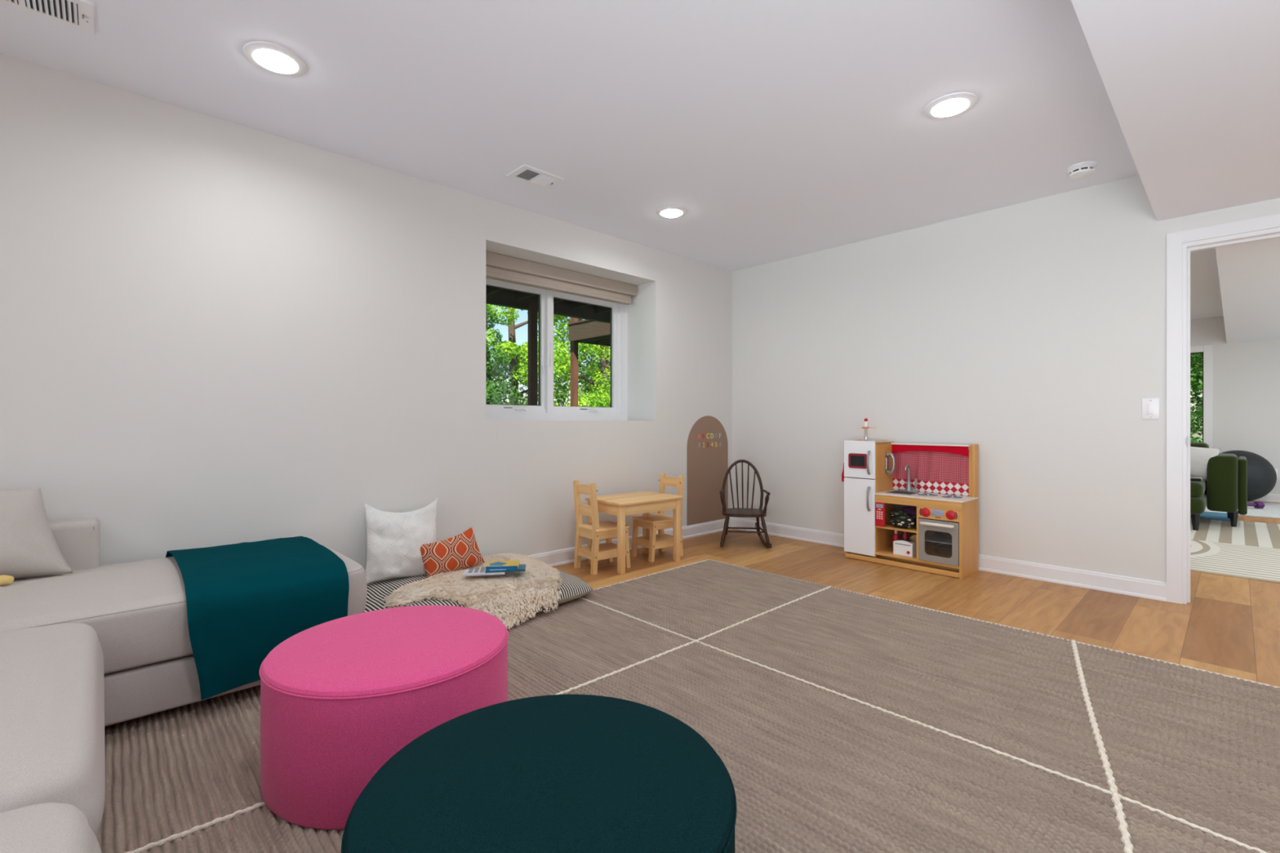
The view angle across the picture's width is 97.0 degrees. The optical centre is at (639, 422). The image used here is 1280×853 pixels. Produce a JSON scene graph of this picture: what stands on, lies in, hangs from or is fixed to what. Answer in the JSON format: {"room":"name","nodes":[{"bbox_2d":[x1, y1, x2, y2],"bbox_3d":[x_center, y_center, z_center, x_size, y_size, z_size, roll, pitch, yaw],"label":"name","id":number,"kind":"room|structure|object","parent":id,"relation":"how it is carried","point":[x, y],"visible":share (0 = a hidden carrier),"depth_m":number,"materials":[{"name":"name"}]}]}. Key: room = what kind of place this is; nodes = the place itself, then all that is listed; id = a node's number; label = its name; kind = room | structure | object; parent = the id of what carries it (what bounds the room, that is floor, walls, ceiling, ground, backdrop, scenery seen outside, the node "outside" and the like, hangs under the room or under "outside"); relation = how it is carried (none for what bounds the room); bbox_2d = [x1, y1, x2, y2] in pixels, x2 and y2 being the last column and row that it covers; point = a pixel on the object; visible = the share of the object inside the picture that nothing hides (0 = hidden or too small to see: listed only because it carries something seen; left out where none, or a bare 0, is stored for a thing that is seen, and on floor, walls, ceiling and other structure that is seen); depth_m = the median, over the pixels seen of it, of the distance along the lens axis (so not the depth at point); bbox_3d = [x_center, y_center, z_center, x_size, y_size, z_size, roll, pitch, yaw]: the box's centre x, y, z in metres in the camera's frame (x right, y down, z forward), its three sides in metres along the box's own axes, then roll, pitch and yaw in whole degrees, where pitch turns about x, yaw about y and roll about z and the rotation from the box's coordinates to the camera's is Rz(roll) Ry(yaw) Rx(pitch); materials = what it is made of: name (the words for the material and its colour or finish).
{"room":"children's room","nodes":[
{"label":"children's room","id":0,"kind":"room"},
{"bbox_2d":[0,53,732,584],"bbox_3d":[-2.024,-0.214,2.891,7.850,2.428,0.400,0,0,-44],"label":"wall","id":1,"kind":"structure","parent":0,"point":[215,331],"depth_m":2.80,"materials":[{"name":"paint"}]},
{"bbox_2d":[485,277,627,420],"bbox_3d":[-0.682,-0.590,4.407,1.534,1.150,0.095,0,0,-44],"label":"window","id":2,"kind":"structure","parent":1,"relation":"in","point":[545,411],"depth_m":4.42,"materials":[{"name":"white paint"}]},
{"bbox_2d":[485,251,637,304],"bbox_3d":[-0.599,-1.083,4.315,1.516,0.161,0.090,0,0,-44],"label":"roman shade","id":3,"kind":"object","parent":2,"relation":"attached to","point":[498,266],"visible":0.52,"depth_m":4.25,"materials":[{"name":"fabric"}]},
{"bbox_2d":[528,517,732,566],"bbox_3d":[-1.848,0.949,2.766,7.533,0.103,0.024,0,0,-44],"label":"baseboard","id":4,"kind":"structure","parent":1,"relation":"attached to","point":[565,556],"depth_m":4.45,"materials":[{"name":"white paint"}]},
{"bbox_2d":[687,415,728,525],"bbox_3d":[0.617,0.417,5.122,0.572,0.957,0.004,0,0,-44],"label":"board","id":5,"kind":"object","parent":1,"relation":"attached to","point":[707,467],"visible":0.98,"depth_m":5.09,"materials":[{"name":"brown wood"}]},
{"bbox_2d":[0,0,1223,319],"bbox_3d":[2.515,-1.524,2.797,14.300,0.248,6.790,0,0,-44],"label":"ceiling","id":6,"kind":"structure","parent":0,"point":[782,129],"depth_m":2.50,"materials":[{"name":"paint"}]},
{"bbox_2d":[0,0,93,34],"bbox_3d":[-2.058,-1.421,1.882,0.350,0.013,0.205,0,0,-44],"label":"ceiling vent","id":7,"kind":"object","parent":6,"relation":"in","point":[76,14],"visible":1,"depth_m":1.96,"materials":[{"name":"white metal"}]},
{"bbox_2d":[243,40,306,76],"bbox_3d":[-1.431,-1.415,2.227,0.212,0.027,0.212,0,0,-44],"label":"recessed light","id":8,"kind":"object","parent":6,"relation":"in","point":[273,58],"visible":1,"depth_m":2.20,"materials":[{"name":"white paint"}]},
{"bbox_2d":[253,48,297,72],"bbox_3d":[-1.431,-1.414,2.227,0.144,0.024,0.144,0,0,-44],"label":"diffuser","id":9,"kind":"object","parent":8,"relation":"attached to","point":[274,60],"depth_m":2.21,"materials":[{"name":"white plastic"}]},
{"bbox_2d":[506,164,564,189],"bbox_3d":[-0.606,-1.421,3.294,0.270,0.013,0.190,0,0,-44],"label":"ceiling vent","id":10,"kind":"object","parent":6,"relation":"in","point":[525,173],"visible":1,"depth_m":3.29,"materials":[{"name":"white metal"}]},
{"bbox_2d":[656,205,687,217],"bbox_3d":[0.214,-1.415,3.839,0.212,0.027,0.212,0,0,-44],"label":"recessed light","id":11,"kind":"object","parent":6,"relation":"in","point":[669,211],"visible":1,"depth_m":3.80,"materials":[{"name":"white paint"}]},
{"bbox_2d":[661,208,682,217],"bbox_3d":[0.214,-1.414,3.839,0.144,0.024,0.144,0,0,-44],"label":"diffuser","id":12,"kind":"object","parent":11,"relation":"attached to","point":[667,213],"depth_m":3.81,"materials":[{"name":"white plastic"}]},
{"bbox_2d":[924,92,977,119],"bbox_3d":[1.397,-1.415,2.554,0.212,0.027,0.212,0,0,-44],"label":"recessed light","id":13,"kind":"object","parent":6,"relation":"in","point":[949,105],"visible":1,"depth_m":2.52,"materials":[{"name":"white paint"}]},
{"bbox_2d":[932,97,968,116],"bbox_3d":[1.397,-1.414,2.554,0.144,0.024,0.144,0,0,-44],"label":"diffuser","id":14,"kind":"object","parent":13,"relation":"attached to","point":[948,107],"depth_m":2.53,"materials":[{"name":"white plastic"}]},
{"bbox_2d":[1066,160,1097,178],"bbox_3d":[2.463,-1.401,3.160,0.138,0.053,0.138,0,0,-44],"label":"smoke detector","id":15,"kind":"object","parent":6,"relation":"attached to","point":[1083,169],"visible":1,"depth_m":3.12,"materials":[{"name":"white paint"}]},
{"bbox_2d":[551,500,1279,687],"bbox_3d":[2.515,1.075,2.797,14.300,0.150,6.790,0,0,-44],"label":"floor","id":16,"kind":"structure","parent":0,"point":[1229,625],"depth_m":3.22,"materials":[{"name":"brown wood"}]},
{"bbox_2d":[362,575,466,613],"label":"floor cushion","id":17,"kind":"object","parent":16,"relation":"on","point":[377,591],"depth_m":2.83,"materials":[{"name":"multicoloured fabric"}]},
{"bbox_2d":[364,497,438,583],"bbox_3d":[-1.296,0.644,3.107,0.424,0.431,0.196,0,0,-39],"label":"throw pillow","id":18,"kind":"object","parent":17,"relation":"on","point":[395,540],"visible":0.91,"depth_m":3.04,"materials":[{"name":"white fabric"}]},
{"bbox_2d":[382,553,563,629],"bbox_3d":[-0.785,0.894,3.080,0.773,0.172,1.054,0,0,13],"label":"sheepskin","id":19,"kind":"object","parent":17,"relation":"on","point":[509,597],"visible":0.81,"depth_m":2.86,"materials":[{"name":"fur"}]},
{"bbox_2d":[420,526,484,577],"bbox_3d":[-1.052,0.730,3.155,0.352,0.262,0.149,0,0,-36],"label":"lumbar pillow","id":20,"kind":"object","parent":19,"relation":"on","point":[461,551],"visible":0.98,"depth_m":3.11,"materials":[{"name":"fabric"}]},
{"bbox_2d":[462,567,505,576],"bbox_3d":[-0.822,0.789,3.007,0.210,0.008,0.133,0,0,-11],"label":"picture book","id":21,"kind":"object","parent":19,"relation":"on","point":[477,571],"visible":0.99,"depth_m":2.96,"materials":[{"name":"beige paper"}]},
{"bbox_2d":[484,564,525,573],"bbox_3d":[-0.716,0.780,3.030,0.205,0.009,0.116,0,0,-10],"label":"picture book","id":22,"kind":"object","parent":21,"relation":"on","point":[522,567],"visible":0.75,"depth_m":2.98,"materials":[{"name":"blue paper"}]},
{"bbox_2d":[485,560,519,569],"bbox_3d":[-0.738,0.768,3.057,0.165,0.016,0.126,0,0,-7],"label":"picture book","id":23,"kind":"object","parent":22,"relation":"on","point":[491,565],"visible":1,"depth_m":3.02,"materials":[{"name":"yellow paper"}]},
{"bbox_2d":[489,561,506,565],"bbox_3d":[-0.762,0.760,3.048,0.089,0.001,0.088,0,0,-7],"label":"picture","id":24,"kind":"object","parent":23,"relation":"on","point":[491,563],"depth_m":3.05},
{"bbox_2d":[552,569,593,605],"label":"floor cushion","id":25,"kind":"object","parent":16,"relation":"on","point":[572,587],"depth_m":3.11,"materials":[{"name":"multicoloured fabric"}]},
{"bbox_2d":[573,480,630,574],"bbox_3d":[-0.264,0.699,3.906,0.312,0.603,0.256,0,0,-38],"label":"chair","id":26,"kind":"object","parent":16,"relation":"on","point":[596,531],"visible":0.94,"depth_m":3.83,"materials":[{"name":"brown wood"}]},
{"bbox_2d":[582,542,617,552],"bbox_3d":[-0.262,0.867,3.907,0.255,0.010,0.208,0,0,-38],"label":"shelf","id":27,"kind":"object","parent":26,"relation":"attached to","point":[606,547],"depth_m":3.87,"materials":[{"name":"brown wood"}]},
{"bbox_2d":[585,491,683,574],"bbox_3d":[-0.038,0.765,4.050,0.585,0.470,0.400,0,0,-41],"label":"table","id":28,"kind":"object","parent":16,"relation":"on","point":[620,505],"visible":0.87,"depth_m":3.94,"materials":[{"name":"brown wood"}]},
{"bbox_2d":[631,473,684,562],"bbox_3d":[0.131,0.699,4.245,0.312,0.603,0.256,0,0,-38],"label":"chair","id":29,"kind":"object","parent":16,"relation":"on","point":[659,521],"visible":0.84,"depth_m":4.22,"materials":[{"name":"brown wood"}]},
{"bbox_2d":[637,533,672,542],"bbox_3d":[0.129,0.867,4.245,0.255,0.010,0.208,0,0,-38],"label":"shelf","id":30,"kind":"object","parent":29,"relation":"attached to","point":[660,537],"depth_m":4.21,"materials":[{"name":"brown wood"}]},
{"bbox_2d":[96,559,1279,852],"bbox_3d":[0.352,0.990,1.498,3.816,0.021,3.585,0,0,-44],"label":"area rug","id":31,"kind":"object","parent":16,"relation":"on","point":[838,720],"visible":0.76,"depth_m":1.83,"materials":[{"name":"carpet"}]},
{"bbox_2d":[0,487,367,852],"bbox_3d":[-1.558,0.617,0.949,2.561,0.742,3.008,0,0,-44],"label":"sectional sofa","id":32,"kind":"object","parent":31,"relation":"on","point":[86,646],"visible":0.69,"depth_m":1.75,"materials":[{"name":"fabric"}]},
{"bbox_2d":[0,574,13,585],"bbox_3d":[-2.205,0.543,1.947,0.086,0.035,0.035,0,0,-14],"label":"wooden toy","id":33,"kind":"object","parent":32,"relation":"on","point":[5,580],"visible":1,"depth_m":1.94,"materials":[{"name":"yellow wood"}]},
{"bbox_2d":[0,487,73,578],"bbox_3d":[-2.406,0.405,1.973,0.618,0.317,0.251,0,0,-44],"label":"cushion","id":34,"kind":"object","parent":32,"relation":"on","point":[33,546],"depth_m":2.06,"materials":[{"name":"fabric"}]},
{"bbox_2d":[0,802,102,852],"bbox_3d":[-0.923,0.673,0.223,1.037,0.230,1.082,0,0,-44],"label":"seat cushion","id":35,"kind":"object","parent":32,"relation":"on","point":[24,827],"depth_m":0.83,"materials":[{"name":"fabric"}]},
{"bbox_2d":[0,622,105,837],"bbox_3d":[-1.661,0.672,1.003,1.037,0.233,1.096,0,0,-44],"label":"seat cushion","id":36,"kind":"object","parent":32,"relation":"on","point":[52,679],"depth_m":1.13,"materials":[{"name":"fabric"}]},
{"bbox_2d":[0,542,367,674],"bbox_3d":[-2.287,0.674,1.717,2.561,0.227,0.811,0,0,-44],"label":"cushion","id":37,"kind":"object","parent":32,"relation":"on","point":[136,611],"depth_m":1.86,"materials":[{"name":"fabric"}]},
{"bbox_2d":[165,536,349,700],"bbox_3d":[-1.594,0.732,2.343,0.528,0.379,0.867,0,0,-44],"label":"throw blanket","id":38,"kind":"object","parent":32,"relation":"on","point":[244,600],"visible":0.81,"depth_m":2.05,"materials":[{"name":"teal fabric"}]},
{"bbox_2d":[259,604,508,830],"bbox_3d":[-0.737,0.815,1.697,0.670,0.348,0.670,0,0,-44],"label":"pouf","id":39,"kind":"object","parent":31,"relation":"on","point":[341,697],"visible":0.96,"depth_m":1.44,"materials":[{"name":"pink fabric"}]},
{"bbox_2d":[341,694,737,852],"bbox_3d":[-0.165,0.815,1.033,0.673,0.348,0.673,0,0,-44],"label":"pouf","id":40,"kind":"object","parent":31,"relation":"on","point":[552,773],"visible":1,"depth_m":1.00,"materials":[{"name":"teal fabric"}]},
{"bbox_2d":[719,459,771,548],"bbox_3d":[0.861,0.659,4.724,0.404,0.682,0.600,0,0,7],"label":"rocking chair","id":41,"kind":"object","parent":16,"relation":"on","point":[737,512],"visible":1,"depth_m":4.70,"materials":[{"name":"brown wood"}]},
{"bbox_2d":[844,440,978,579],"bbox_3d":[1.888,0.566,3.998,0.348,0.868,0.808,0,0,-43],"label":"toy kitchen","id":42,"kind":"object","parent":16,"relation":"on","point":[879,476],"visible":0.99,"depth_m":3.99,"materials":[{"name":"brown wood"}]},
{"bbox_2d":[841,462,844,481],"bbox_3d":[1.545,0.362,4.253,0.090,0.156,0.020,0,0,-44],"label":"oven mitt","id":43,"kind":"object","parent":42,"relation":"hanging from","point":[842,473],"visible":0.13,"depth_m":4.23,"materials":[{"name":"red fabric"}]},
{"bbox_2d":[862,417,875,428],"bbox_3d":[1.684,0.053,4.216,0.060,0.174,0.145,0,0,-44],"label":"stacking toy","id":44,"kind":"object","parent":42,"relation":"on","point":[865,420],"visible":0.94,"depth_m":4.21,"materials":[{"name":"white plastic"}]},
{"bbox_2d":[875,521,916,533],"bbox_3d":[1.882,0.740,4.029,0.303,0.012,0.283,0,0,-43],"label":"shelf","id":45,"kind":"object","parent":42,"relation":"attached to","point":[888,525],"depth_m":3.98,"materials":[{"name":"brown wood"}]},
{"bbox_2d":[893,529,899,541],"bbox_3d":[1.834,0.839,4.058,0.044,0.165,0.044,0,0,-44],"label":"bottle","id":46,"kind":"object","parent":42,"relation":"on","point":[895,536],"visible":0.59,"depth_m":4.05,"materials":[{"name":"red paint"}]},
{"bbox_2d":[884,490,918,494],"bbox_3d":[1.861,0.499,4.022,0.155,0.005,0.175,0,0,-43],"label":"sink","id":47,"kind":"object","parent":42,"relation":"in","point":[898,492],"depth_m":4.02,"materials":[{"name":"grey metal"}]},
{"bbox_2d":[889,510,916,528],"bbox_3d":[1.831,0.672,3.950,0.129,0.122,0.169,0,0,-44],"label":"fabric bag","id":48,"kind":"object","parent":42,"relation":"on","point":[900,518],"visible":1,"depth_m":3.91,"materials":[{"name":"black fabric"}]},
{"bbox_2d":[893,538,915,556],"bbox_3d":[1.838,0.869,3.944,0.061,0.104,0.128,0,0,-44],"label":"toaster","id":49,"kind":"object","parent":42,"relation":"on","point":[900,547],"visible":1,"depth_m":3.92,"materials":[{"name":"white paint"}]},
{"bbox_2d":[901,531,909,540],"bbox_3d":[1.901,0.846,4.060,0.056,0.150,0.056,0,0,-44],"label":"bottle","id":50,"kind":"object","parent":42,"relation":"on","point":[904,535],"visible":0.34,"depth_m":4.04,"materials":[{"name":"red plastic"}]},
{"bbox_2d":[897,465,919,493],"bbox_3d":[1.920,0.402,4.077,0.088,0.196,0.135,0,0,-43],"label":"faucet","id":51,"kind":"object","parent":42,"relation":"on","point":[908,488],"depth_m":4.08,"materials":[{"name":"silver metal"}]},
{"bbox_2d":[901,505,916,527],"bbox_3d":[1.928,0.657,4.014,0.160,0.153,0.173,0,0,-6],"label":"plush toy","id":52,"kind":"object","parent":42,"relation":"on","point":[909,509],"visible":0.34,"depth_m":3.98,"materials":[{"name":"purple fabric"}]},
{"bbox_2d":[909,534,915,542],"bbox_3d":[1.972,0.842,4.024,0.014,0.154,0.124,0,0,-44],"label":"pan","id":53,"kind":"object","parent":42,"relation":"on","point":[913,538],"visible":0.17,"depth_m":4.04,"materials":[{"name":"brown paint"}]},
{"bbox_2d":[915,534,916,556],"bbox_3d":[1.895,0.844,3.882,0.006,0.155,0.016,0,0,-44],"label":"spatula","id":54,"kind":"object","parent":42,"relation":"on","point":[916,535],"visible":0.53,"depth_m":3.88,"materials":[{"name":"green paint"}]},
{"bbox_2d":[874,489,977,502],"bbox_3d":[1.965,0.505,3.908,0.295,0.010,0.572,0,0,-43],"label":"countertop","id":55,"kind":"structure","parent":42,"relation":"on","point":[965,499],"depth_m":3.81,"materials":[{"name":"beige"}]},
{"bbox_2d":[893,449,968,483],"bbox_3d":[2.060,0.299,4.036,0.022,0.230,0.515,0,0,-43],"label":"curtain","id":56,"kind":"object","parent":42,"relation":"hanging from","point":[933,466],"depth_m":4.01,"materials":[{"name":"red fabric"}]},
{"bbox_2d":[893,478,968,496],"bbox_3d":[2.059,0.457,4.034,0.006,0.086,0.515,0,0,-43],"label":"backsplash","id":57,"kind":"structure","parent":42,"relation":"attached to","point":[930,486],"depth_m":4.00,"materials":[{"name":"tile"}]},
{"bbox_2d":[918,518,959,566],"bbox_3d":[2.055,0.781,3.806,0.336,0.282,0.253,0,0,-44],"label":"oven","id":58,"kind":"object","parent":42,"relation":"in","point":[938,538],"depth_m":3.77,"materials":[{"name":"grey"}]},
{"bbox_2d":[1190,517,1279,582],"bbox_3d":[5.509,0.992,4.064,2.950,0.016,4.000,0,0,-44],"label":"striped rug","id":59,"kind":"object","parent":16,"relation":"on","point":[1250,549],"visible":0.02,"depth_m":4.41,"materials":[{"name":"beige fabric"}]},
{"bbox_2d":[1190,511,1230,521],"bbox_3d":[5.980,0.978,5.974,0.600,0.012,0.380,0,0,-44],"label":"mat","id":60,"kind":"object","parent":59,"relation":"on","point":[1206,515],"visible":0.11,"depth_m":5.88,"materials":[{"name":"blue plastic"}]},
{"bbox_2d":[1190,442,1247,530],"bbox_3d":[5.327,0.594,5.746,1.260,0.780,1.132,0,0,-44],"label":"armchair","id":61,"kind":"object","parent":59,"relation":"on","point":[1224,489],"visible":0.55,"depth_m":5.34,"materials":[{"name":"fabric"}]},
{"bbox_2d":[1190,476,1202,481],"bbox_3d":[5.165,0.529,5.365,0.220,0.026,0.220,0,0,-44],"label":"folded blanket","id":62,"kind":"object","parent":61,"relation":"on","point":[1192,478],"visible":0.45,"depth_m":5.25,"materials":[{"name":"grey fabric"}]},
{"bbox_2d":[1190,479,1206,497],"bbox_3d":[5.149,0.622,5.629,0.780,0.155,0.655,0,0,-44],"label":"seat cushion","id":63,"kind":"object","parent":61,"relation":"on","point":[1197,489],"depth_m":5.17,"materials":[{"name":"green fabric"}]},
{"bbox_2d":[1190,446,1220,481],"bbox_3d":[5.387,0.386,5.626,0.182,0.405,0.545,0,0,-38],"label":"throw pillow","id":64,"kind":"object","parent":61,"relation":"on","point":[1199,456],"visible":0.31,"depth_m":5.49,"materials":[{"name":"white fabric"}]},
{"bbox_2d":[1204,501,1279,519],"bbox_3d":[7.810,0.994,5.769,1.550,0.012,3.200,0,0,-44],"label":"rug","id":65,"kind":"object","parent":16,"relation":"on","point":[1271,510],"visible":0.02,"depth_m":6.30,"materials":[{"name":"white fabric"}]},
{"bbox_2d":[1222,450,1276,501],"bbox_3d":[7.501,0.668,7.103,0.642,0.640,0.642,0,0,-35],"label":"exercise ball","id":66,"kind":"object","parent":65,"relation":"on","point":[1261,474],"visible":0.48,"depth_m":6.83,"materials":[{"name":"rubber"}]},
{"bbox_2d":[1247,501,1265,508],"bbox_3d":[6.990,0.945,6.507,0.276,0.073,0.084,0,0,6],"label":"dumbbell","id":67,"kind":"object","parent":65,"relation":"on","point":[1257,504],"visible":0.56,"depth_m":6.48,"materials":[{"name":"purple plastic"}]},
{"bbox_2d":[732,174,1279,582],"bbox_3d":[3.049,-0.214,3.167,0.117,2.428,6.190,0,0,-44],"label":"wall","id":68,"kind":"structure","parent":0,"point":[1032,334],"depth_m":3.79,"materials":[{"name":"paint"}]},
{"bbox_2d":[732,517,1166,601],"bbox_3d":[1.906,0.949,4.266,0.024,0.103,3.022,0,0,-44],"label":"baseboard","id":69,"kind":"structure","parent":68,"relation":"attached to","point":[1126,585],"depth_m":3.59,"materials":[{"name":"white paint"}]},
{"bbox_2d":[1142,398,1159,419],"bbox_3d":[2.905,-0.078,3.224,0.014,0.118,0.074,0,0,-44],"label":"light switch","id":70,"kind":"object","parent":68,"relation":"attached to","point":[1150,406],"visible":1,"depth_m":3.22,"materials":[{"name":"white paint"}]},
{"bbox_2d":[1166,213,1279,604],"bbox_3d":[3.358,-0.028,2.841,0.153,2.055,1.046,0,0,-44],"label":"door frame","id":71,"kind":"structure","parent":68,"relation":"in","point":[1180,245],"depth_m":3.13,"materials":[{"name":"white paint"}]},
{"bbox_2d":[1071,0,1279,221],"bbox_3d":[0.856,-1.284,-0.078,7.533,0.288,1.907,0,0,-44],"label":"ceiling","id":72,"kind":"structure","parent":0,"point":[1193,86],"depth_m":1.95,"materials":[{"name":"paint"}]},
{"bbox_2d":[1190,315,1279,493],"bbox_3d":[7.793,-0.200,7.477,0.200,2.400,5.900,0,0,-44],"label":"wall","id":73,"kind":"structure","parent":0,"point":[1246,375],"depth_m":7.32,"materials":[{"name":"paint"}]},
{"bbox_2d":[1190,344,1212,448],"bbox_3d":[7.157,-0.252,8.046,0.098,1.563,1.370,0,0,-44],"label":"window","id":74,"kind":"structure","parent":73,"relation":"in","point":[1206,350],"depth_m":7.55,"materials":[{"name":"white paint"}]},
{"bbox_2d":[1253,493,1279,502],"bbox_3d":[7.712,0.949,7.400,0.024,0.103,5.900,0,0,-44],"label":"baseboard","id":75,"kind":"structure","parent":73,"relation":"attached to","point":[1269,497],"depth_m":7.14,"materials":[{"name":"white paint"}]},
{"bbox_2d":[1215,237,1279,343],"bbox_3d":[5.978,-1.220,4.706,6.250,0.360,1.585,0,0,-44],"label":"ceiling","id":76,"kind":"structure","parent":0,"point":[1249,273],"depth_m":4.45,"materials":[{"name":"paint"}]},
{"label":"outside","id":77,"kind":"structure","parent":0,"visible":0},
{"bbox_3d":[-3.087,1.280,17.761,100.000,0.240,90.000,0,0,-44],"label":"lawn","id":78,"kind":"structure","parent":77,"visible":0},
{"bbox_2d":[485,304,511,404],"bbox_3d":[-4.074,-0.817,12.920,2.467,3.986,2.304,0,0,-17],"label":"leafy tree","id":79,"kind":"object","parent":78,"relation":"on","point":[490,392],"visible":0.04,"depth_m":13.11,"materials":[{"name":"green plant"}]},
{"bbox_2d":[485,303,538,404],"bbox_3d":[-3.796,-2.575,16.464,2.544,7.477,2.177,0,0,-44],"label":"leafy tree","id":80,"kind":"object","parent":78,"relation":"on","point":[511,348],"visible":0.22,"depth_m":16.19,"materials":[{"name":"green plant"}]},
{"bbox_2d":[485,353,570,405],"bbox_3d":[-4.886,-0.190,17.085,5.202,3.796,5.123,0,0,17],"label":"leafy tree","id":81,"kind":"object","parent":78,"relation":"on","point":[496,384],"visible":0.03,"depth_m":16.00,"materials":[{"name":"green plant"}]},
{"bbox_2d":[485,285,610,405],"bbox_3d":[-1.238,-0.265,5.730,9.100,2.850,2.212,0,0,-44],"label":"deck","id":82,"kind":"object","parent":78,"relation":"on","point":[495,296],"visible":0.04,"depth_m":6.95,"materials":[{"name":"brown wood"}]},
{"bbox_2d":[519,311,610,407],"bbox_3d":[-1.213,-2.868,16.103,4.331,8.770,5.350,0,0,15],"label":"leafy tree","id":83,"kind":"object","parent":78,"relation":"on","point":[600,387],"visible":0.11,"depth_m":15.50,"materials":[{"name":"green plant"}]},
{"bbox_2d":[537,320,610,399],"bbox_3d":[-0.377,-3.247,21.133,6.483,8.822,6.906,0,0,-44],"label":"leafy tree","id":84,"kind":"object","parent":78,"relation":"on","point":[599,363],"visible":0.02,"depth_m":20.34,"materials":[{"name":"green plant"}]},
{"bbox_2d":[567,317,610,406],"bbox_3d":[0.317,-0.620,10.146,2.620,3.560,2.030,0,0,-44],"label":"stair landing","id":85,"kind":"structure","parent":78,"relation":"on","point":[585,331],"depth_m":9.85,"materials":[{"name":"brown wood"}]},
{"bbox_2d":[1190,353,1202,442],"bbox_3d":[10.040,-1.714,11.101,4.497,6.447,5.002,0,0,-44],"label":"leafy tree","id":86,"kind":"object","parent":78,"relation":"on","point":[1197,399],"visible":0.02,"depth_m":10.51,"materials":[{"name":"green plant"}]},
{"bbox_2d":[1190,354,1202,394],"bbox_3d":[11.607,-2.546,15.465,7.275,8.355,6.742,0,0,-35],"label":"leafy tree","id":87,"kind":"object","parent":78,"relation":"on","point":[1196,375],"visible":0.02,"depth_m":13.32,"materials":[{"name":"green plant"}]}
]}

